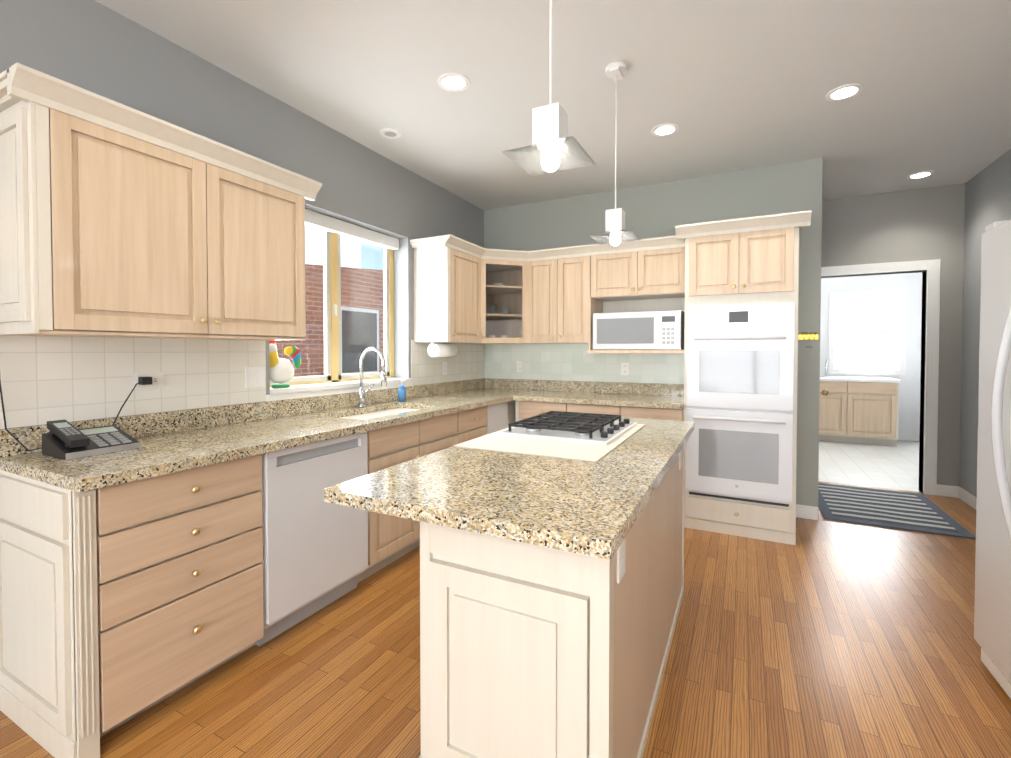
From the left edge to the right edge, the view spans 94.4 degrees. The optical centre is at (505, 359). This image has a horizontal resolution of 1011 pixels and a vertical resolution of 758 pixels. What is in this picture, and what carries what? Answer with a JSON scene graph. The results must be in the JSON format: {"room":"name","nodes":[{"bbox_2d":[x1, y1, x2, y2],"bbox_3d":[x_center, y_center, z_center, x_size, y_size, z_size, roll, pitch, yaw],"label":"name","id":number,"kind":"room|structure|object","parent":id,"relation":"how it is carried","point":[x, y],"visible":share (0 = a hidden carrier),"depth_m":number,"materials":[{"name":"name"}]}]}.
{"room":"kitchen","nodes":[
{"label":"kitchen","id":0,"kind":"room"},
{"bbox_2d":[0,0,483,428],"bbox_3d":[-2.137,-0.111,1.447,0.250,2.770,8.229,1,1,27],"label":"wall","id":1,"kind":"structure","parent":0,"point":[95,47],"depth_m":2.53,"materials":[{"name":"grey paint"}]},
{"bbox_2d":[0,63,321,340],"bbox_3d":[-1.437,-0.522,2.095,0.397,0.846,1.191,1,1,27],"label":"upper cabinet","id":2,"kind":"object","parent":1,"relation":"attached to","point":[118,220],"visible":1,"depth_m":1.80,"materials":[{"name":"brown wood"}]},
{"bbox_2d":[0,335,483,428],"bbox_3d":[-1.045,0.048,3.308,0.007,0.404,3.609,1,1,27],"label":"wall tile","id":3,"kind":"structure","parent":1,"relation":"attached to","point":[44,379],"depth_m":2.08,"materials":[{"name":"white tile"}]},
{"bbox_2d":[134,372,162,388],"bbox_3d":[-1.631,0.094,2.142,0.008,0.070,0.115,1,1,27],"label":"electrical outlet","id":4,"kind":"object","parent":3,"relation":"attached to","point":[157,379],"visible":0.62,"depth_m":2.15,"materials":[{"name":"white plastic"}]},
{"bbox_2d":[245,366,264,387],"bbox_3d":[-1.392,0.096,2.610,0.009,0.115,0.116,1,1,27],"label":"light switch","id":5,"kind":"object","parent":3,"relation":"attached to","point":[255,376],"visible":1,"depth_m":2.61,"materials":[{"name":"white plastic"}]},
{"bbox_2d":[442,362,446,374],"bbox_3d":[-0.551,0.080,4.263,0.008,0.115,0.070,1,1,27],"label":"electrical outlet","id":6,"kind":"object","parent":3,"relation":"attached to","point":[444,368],"visible":1,"depth_m":4.25,"materials":[{"name":"white plastic"}]},
{"bbox_2d":[0,378,483,457],"bbox_3d":[-1.036,0.274,3.312,0.020,0.100,3.616,1,1,27],"label":"backsplash","id":7,"kind":"structure","parent":1,"relation":"attached to","point":[135,426],"depth_m":2.43,"materials":[{"name":"beige stone"}]},
{"bbox_2d":[270,225,393,386],"bbox_3d":[-1.226,-0.397,3.327,0.062,1.170,1.255,1,1,27],"label":"window","id":8,"kind":"structure","parent":1,"relation":"in","point":[332,277],"depth_m":3.34,"materials":[{"name":"brown wood"}]},
{"bbox_2d":[305,209,398,249],"bbox_3d":[-1.176,-0.934,3.291,0.065,0.085,1.235,1,1,27],"label":"window blind","id":9,"kind":"object","parent":8,"relation":"attached to","point":[328,223],"visible":0.58,"depth_m":3.34,"materials":[{"name":"white"}]},
{"bbox_2d":[266,378,412,400],"bbox_3d":[-1.129,0.203,3.289,0.180,0.090,1.315,1,1,27],"label":"window sill","id":10,"kind":"structure","parent":1,"relation":"attached to","point":[304,390],"depth_m":3.08,"materials":[{"name":"white wood"}]},
{"bbox_2d":[269,341,300,387],"bbox_3d":[-1.355,0.018,2.841,0.120,0.297,0.269,1,1,27],"label":"rooster","id":11,"kind":"object","parent":10,"relation":"on","point":[281,371],"visible":0.94,"depth_m":2.80,"materials":[{"name":"white ceramic"}]},
{"bbox_2d":[410,238,489,343],"bbox_3d":[-0.465,-0.545,4.035,0.366,0.794,0.576,1,1,27],"label":"upper cabinet","id":12,"kind":"object","parent":1,"relation":"attached to","point":[466,292],"depth_m":3.83,"materials":[{"name":"brown wood"}]},
{"bbox_2d":[427,342,456,356],"bbox_3d":[-0.532,-0.085,3.970,0.116,0.121,0.308,1,1,27],"label":"paper towel holder","id":13,"kind":"object","parent":12,"relation":"attached to","point":[441,349],"visible":1,"depth_m":3.88,"materials":[{"name":"white paper"}]},
{"bbox_2d":[0,440,1010,757],"bbox_3d":[1.027,1.308,2.288,5.150,0.100,12.550,1,1,27],"label":"floor","id":14,"kind":"structure","parent":0,"point":[822,637],"depth_m":1.93,"materials":[{"name":"brown wood"}]},
{"bbox_2d":[0,454,271,757],"bbox_3d":[-1.443,0.829,1.856,0.625,0.874,0.633,1,1,27],"label":"base cabinet","id":15,"kind":"object","parent":14,"relation":"on","point":[174,552],"depth_m":1.59,"materials":[{"name":"beige wood"}]},
{"bbox_2d":[0,386,531,493],"bbox_3d":[-0.754,0.347,3.170,0.652,0.040,3.616,1,1,27],"label":"countertop","id":16,"kind":"structure","parent":15,"relation":"on","point":[158,455],"depth_m":2.03,"materials":[{"name":"beige stone"}]},
{"bbox_2d":[0,377,151,459],"bbox_3d":[-1.616,0.131,1.855,0.280,0.440,0.490,1,1,27],"label":"phone","id":17,"kind":"object","parent":16,"relation":"on","point":[64,439],"visible":1,"depth_m":1.75,"materials":[{"name":"black plastic"}]},
{"bbox_2d":[357,347,386,406],"bbox_3d":[-0.890,0.119,3.227,0.250,0.411,0.144,1,1,27],"label":"faucet","id":18,"kind":"object","parent":16,"relation":"on","point":[361,393],"visible":1,"depth_m":3.21,"materials":[{"name":"silver metal"}]},
{"bbox_2d":[398,379,405,401],"bbox_3d":[-0.792,0.233,3.592,0.064,0.169,0.060,1,1,27],"label":"soap bottle","id":19,"kind":"object","parent":16,"relation":"on","point":[401,393],"visible":1,"depth_m":3.57,"materials":[{"name":"blue plastic"}]},
{"bbox_2d":[272,430,383,638],"bbox_3d":[-1.144,0.818,2.444,0.625,0.874,0.686,1,1,27],"label":"dishwasher","id":20,"kind":"object","parent":14,"relation":"on","point":[321,550],"depth_m":2.25,"materials":[{"name":"white metal"}]},
{"bbox_2d":[336,410,427,566],"bbox_3d":[-0.903,0.809,2.918,0.625,0.874,0.512,1,1,27],"label":"base cabinet","id":21,"kind":"object","parent":14,"relation":"on","point":[398,444],"depth_m":2.83,"materials":[{"name":"beige wood"}]},
{"bbox_2d":[384,406,467,453],"bbox_3d":[-0.711,0.802,3.293,0.625,0.874,0.570,1,1,27],"label":"base cabinet","id":22,"kind":"object","parent":14,"relation":"on","point":[446,431],"depth_m":3.25,"materials":[{"name":"beige wood"}]},
{"bbox_2d":[468,406,491,440],"bbox_3d":[-0.526,0.795,3.656,0.625,0.874,0.495,1,1,27],"label":"base cabinet","id":23,"kind":"object","parent":14,"relation":"on","point":[479,421],"depth_m":3.63,"materials":[{"name":"beige wood"}]},
{"bbox_2d":[492,402,511,432],"bbox_3d":[-0.347,0.788,4.008,0.625,0.874,0.415,1,1,27],"label":"base cabinet","id":24,"kind":"object","parent":14,"relation":"on","point":[502,412],"depth_m":3.94,"materials":[{"name":"beige wood"}]},
{"bbox_2d":[512,402,575,422],"bbox_3d":[0.458,0.783,4.242,0.538,0.874,0.618,1,1,27],"label":"base cabinet","id":25,"kind":"object","parent":14,"relation":"on","point":[520,410],"depth_m":3.99,"materials":[{"name":"beige wood"}]},
{"bbox_2d":[512,390,683,409],"bbox_3d":[0.828,0.330,4.026,1.386,0.040,0.652,1,1,27],"label":"countertop","id":26,"kind":"structure","parent":25,"relation":"on","point":[577,397],"depth_m":3.87,"materials":[{"name":"beige stone"}]},
{"bbox_2d":[419,445,684,757],"bbox_3d":[0.347,0.842,1.948,0.580,0.844,1.596,1,1,27],"label":"kitchen island","id":27,"kind":"object","parent":14,"relation":"on","point":[551,592],"depth_m":1.26,"materials":[{"name":"wood"}]},
{"bbox_2d":[324,417,694,560],"bbox_3d":[0.283,0.397,2.088,0.874,0.040,1.950,1,1,27],"label":"island countertop","id":28,"kind":"structure","parent":27,"relation":"on","point":[580,508],"depth_m":1.39,"materials":[{"name":"beige stone"}]},
{"bbox_2d":[454,411,645,461],"bbox_3d":[0.281,0.342,2.329,0.635,0.058,0.980,1,1,27],"label":"cooktop","id":29,"kind":"object","parent":28,"relation":"in","point":[592,437],"visible":1,"depth_m":2.18,"materials":[{"name":"beige"}]},
{"bbox_2d":[576,406,627,416],"bbox_3d":[0.842,0.787,4.046,0.565,0.874,0.618,1,1,27],"label":"base cabinet","id":30,"kind":"object","parent":14,"relation":"on","point":[613,410],"depth_m":3.72,"materials":[{"name":"beige wood"}]},
{"bbox_2d":[628,406,683,420],"bbox_3d":[1.220,0.791,3.854,0.523,0.874,0.618,1,1,27],"label":"base cabinet","id":31,"kind":"object","parent":14,"relation":"on","point":[633,411],"depth_m":3.54,"materials":[{"name":"beige wood"}]},
{"bbox_2d":[675,210,811,544],"bbox_3d":[1.750,0.131,3.517,0.831,2.206,0.714,1,1,27],"label":"tall cabinet","id":32,"kind":"object","parent":14,"relation":"on","point":[741,339],"visible":1,"depth_m":3.24,"materials":[{"name":"beige wood"}]},
{"bbox_2d":[819,379,854,443],"bbox_3d":[4.700,0.731,6.954,0.620,0.874,0.660,1,1,27],"label":"base cabinet","id":33,"kind":"object","parent":14,"relation":"on","point":[837,408],"depth_m":6.60,"materials":[{"name":"beige wood"}]},
{"bbox_2d":[820,389,828,395],"bbox_3d":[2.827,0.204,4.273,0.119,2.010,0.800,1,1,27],"label":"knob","id":34,"kind":"structure","parent":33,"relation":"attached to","point":[824,392],"depth_m":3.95,"materials":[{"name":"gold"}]},
{"bbox_2d":[855,379,898,446],"bbox_3d":[5.152,0.735,6.723,0.635,0.874,0.660,1,1,27],"label":"base cabinet","id":35,"kind":"object","parent":14,"relation":"on","point":[859,410],"depth_m":6.40,"materials":[{"name":"beige wood"}]},
{"bbox_2d":[820,375,900,382],"bbox_3d":[4.744,0.275,6.920,1.570,0.040,0.664,1,1,27],"label":"countertop","id":36,"kind":"structure","parent":35,"relation":"on","point":[869,379],"depth_m":6.57,"materials":[{"name":"white stone"}]},
{"bbox_2d":[818,483,975,539],"bbox_3d":[3.112,1.219,3.923,0.880,0.013,1.120,1,1,27],"label":"doormat","id":37,"kind":"object","parent":14,"relation":"on","point":[916,512],"visible":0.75,"depth_m":3.78,"materials":[{"name":"grey fabric"}]},
{"bbox_2d":[974,219,1010,698],"bbox_3d":[2.085,0.371,1.368,0.905,1.810,0.905,1,1,27],"label":"fridge","id":38,"kind":"object","parent":14,"relation":"on","point":[992,621],"visible":1,"depth_m":1.80,"materials":[{"name":"white metal"}]},
{"bbox_2d":[95,0,1010,209],"bbox_3d":[1.027,-1.561,2.232,5.150,0.100,12.550,1,1,27],"label":"ceiling","id":39,"kind":"structure","parent":0,"point":[725,86],"depth_m":2.53,"materials":[{"name":"white paint"}]},
{"bbox_2d":[380,128,400,138],"bbox_3d":[-0.775,-1.525,3.156,0.139,0.008,0.139,0,1,18],"label":"recessed light","id":40,"kind":"object","parent":39,"relation":"in","point":[389,133],"depth_m":3.15,"materials":[{"name":"white metal"}]},
{"bbox_2d":[437,73,469,91],"bbox_3d":[-0.283,-1.515,2.558,0.175,0.006,0.175,0,1,-18],"label":"recessed light","id":41,"kind":"object","parent":39,"relation":"in","point":[453,82],"depth_m":2.56,"materials":[{"name":"white"}]},
{"bbox_2d":[502,0,595,175],"bbox_3d":[0.137,-1.035,1.421,0.220,0.920,0.220,1,1,27],"label":"pendant light","id":42,"kind":"object","parent":39,"relation":"hanging from","point":[553,147],"visible":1,"depth_m":1.40,"materials":[{"name":"white metal"}]},
{"bbox_2d":[590,61,639,245],"bbox_3d":[0.574,-1.055,2.434,0.220,0.920,0.220,1,1,27],"label":"pendant light","id":43,"kind":"object","parent":39,"relation":"hanging from","point":[615,233],"visible":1,"depth_m":2.41,"materials":[{"name":"white metal"}]},
{"bbox_2d":[651,123,678,136],"bbox_3d":[1.058,-1.525,3.109,0.175,0.006,0.175,0,1,-18],"label":"recessed light","id":44,"kind":"object","parent":39,"relation":"in","point":[662,130],"depth_m":3.11,"materials":[{"name":"white"}]},
{"bbox_2d":[825,83,863,101],"bbox_3d":[1.922,-1.517,2.658,0.175,0.006,0.175,0,1,-18],"label":"recessed light","id":45,"kind":"object","parent":39,"relation":"in","point":[844,92],"depth_m":2.66,"materials":[{"name":"white"}]},
{"bbox_2d":[907,171,934,178],"bbox_3d":[3.462,-1.541,3.905,0.175,0.006,0.175,0,1,-18],"label":"recessed light","id":46,"kind":"object","parent":39,"relation":"in","point":[923,174],"depth_m":3.90,"materials":[{"name":"white"}]},
{"bbox_2d":[484,157,822,506],"bbox_3d":[1.125,-0.167,4.319,2.955,2.770,0.150,1,1,27],"label":"wall","id":47,"kind":"structure","parent":0,"point":[663,209],"depth_m":3.83,"materials":[{"name":"grey paint"}]},
{"bbox_2d":[486,254,525,337],"bbox_3d":[-0.013,-0.558,4.260,0.331,0.712,0.331,1,1,27],"label":"upper cabinet","id":48,"kind":"object","parent":47,"relation":"attached to","point":[505,273],"depth_m":4.48,"materials":[{"name":"brown wood"}]},
{"bbox_2d":[518,250,545,343],"bbox_3d":[0.405,-0.572,4.384,0.397,0.834,0.366,1,1,27],"label":"upper cabinet","id":49,"kind":"object","parent":47,"relation":"attached to","point":[535,259],"depth_m":4.27,"materials":[{"name":"brown wood"}]},
{"bbox_2d":[546,244,605,345],"bbox_3d":[0.644,-0.569,4.245,0.383,0.834,0.397,1,1,27],"label":"upper cabinet","id":50,"kind":"object","parent":47,"relation":"attached to","point":[571,304],"depth_m":4.13,"materials":[{"name":"brown wood"}]},
{"bbox_2d":[593,310,684,349],"bbox_3d":[1.134,-0.241,3.972,0.705,0.308,0.395,1,1,27],"label":"microwave","id":51,"kind":"object","parent":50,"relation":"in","point":[654,330],"visible":0.98,"depth_m":3.79,"materials":[{"name":"white plastic"}]},
{"bbox_2d":[484,343,683,383],"bbox_3d":[0.686,0.012,4.456,2.033,0.377,0.007,1,1,27],"label":"wall tile","id":52,"kind":"structure","parent":47,"relation":"attached to","point":[570,362],"depth_m":4.46,"materials":[{"name":"white tile"}]},
{"bbox_2d":[516,361,522,371],"bbox_3d":[0.143,0.069,4.726,0.070,0.115,0.008,1,1,27],"label":"electrical outlet","id":53,"kind":"object","parent":52,"relation":"attached to","point":[519,366],"visible":1,"depth_m":4.72,"materials":[{"name":"white plastic"}]},
{"bbox_2d":[621,363,628,374],"bbox_3d":[1.084,0.082,4.246,0.070,0.115,0.008,1,1,27],"label":"electrical outlet","id":54,"kind":"object","parent":52,"relation":"attached to","point":[624,368],"visible":1,"depth_m":4.24,"materials":[{"name":"white plastic"}]},
{"bbox_2d":[484,378,683,393],"bbox_3d":[0.690,0.252,4.449,2.018,0.100,0.020,1,1,27],"label":"backsplash","id":55,"kind":"structure","parent":47,"relation":"attached to","point":[497,384],"depth_m":4.38,"materials":[{"name":"beige stone"}]},
{"bbox_2d":[594,239,649,301],"bbox_3d":[1.010,-0.760,4.088,0.449,0.446,0.338,1,1,27],"label":"upper cabinet","id":56,"kind":"object","parent":47,"relation":"attached to","point":[619,270],"depth_m":3.93,"materials":[{"name":"brown wood"}]},
{"bbox_2d":[646,235,684,301],"bbox_3d":[1.317,-0.757,3.932,0.448,0.446,0.338,1,1,27],"label":"upper cabinet","id":57,"kind":"object","parent":47,"relation":"attached to","point":[665,256],"depth_m":3.76,"materials":[{"name":"brown wood"}]},
{"bbox_2d":[798,332,817,339],"bbox_3d":[2.318,-0.156,3.604,0.150,0.117,0.044,1,1,27],"label":"key rack","id":58,"kind":"object","parent":47,"relation":"attached to","point":[807,336],"visible":0.83,"depth_m":3.60,"materials":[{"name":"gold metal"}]},
{"bbox_2d":[820,272,921,441],"bbox_3d":[4.944,-0.223,7.249,2.460,2.770,0.100,1,1,27],"label":"wall","id":59,"kind":"structure","parent":0,"point":[909,406],"depth_m":6.78,"materials":[{"name":"white paint"}]},
{"bbox_2d":[828,289,906,374],"bbox_3d":[5.378,-0.403,6.985,0.930,1.240,0.070,1,1,27],"label":"window","id":60,"kind":"structure","parent":59,"relation":"in","point":[903,330],"depth_m":6.93,"materials":[{"name":"white"}]},
{"bbox_2d":[821,183,964,492],"bbox_3d":[3.588,-0.168,4.417,1.345,2.770,0.120,1,1,27],"label":"wall","id":61,"kind":"structure","parent":0,"point":[915,224],"depth_m":4.21,"materials":[{"name":"grey paint"}]},
{"bbox_2d":[821,259,940,495],"bbox_3d":[3.465,0.155,4.476,0.991,2.120,0.138,1,1,27],"label":"door frame","id":62,"kind":"structure","parent":61,"relation":"attached to","point":[929,425],"depth_m":4.22,"materials":[{"name":"white wood"}]},
{"bbox_2d":[960,149,1010,496],"bbox_3d":[1.982,-0.082,-0.050,0.150,2.770,9.300,1,1,27],"label":"wall","id":63,"kind":"structure","parent":0,"point":[987,195],"depth_m":3.92,"materials":[{"name":"grey paint"}]},
{"bbox_2d":[951,486,976,509],"bbox_3d":[3.364,1.196,2.896,0.040,0.100,2.840,1,1,27],"label":"baseboard","id":64,"kind":"structure","parent":63,"relation":"attached to","point":[957,492],"depth_m":4.02,"materials":[{"name":"white wood"}]},
{"label":"outside","id":65,"kind":"structure","parent":0,"visible":0},
{"bbox_2d":[305,226,360,267],"bbox_3d":[-9.371,-2.827,6.636,0.100,10.000,20.000,1,1,27],"label":"sky","id":66,"kind":"structure","parent":65,"point":[317,251],"depth_m":14.06,"materials":[{"name":"white"}]},
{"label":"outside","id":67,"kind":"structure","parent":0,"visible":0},
{"bbox_2d":[275,264,383,376],"bbox_3d":[-4.770,0.210,6.034,2.900,3.950,11.000,1,1,27],"label":"brick house","id":68,"kind":"structure","parent":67,"point":[375,296],"depth_m":7.46,"materials":[{"name":"red brick"}]}
]}

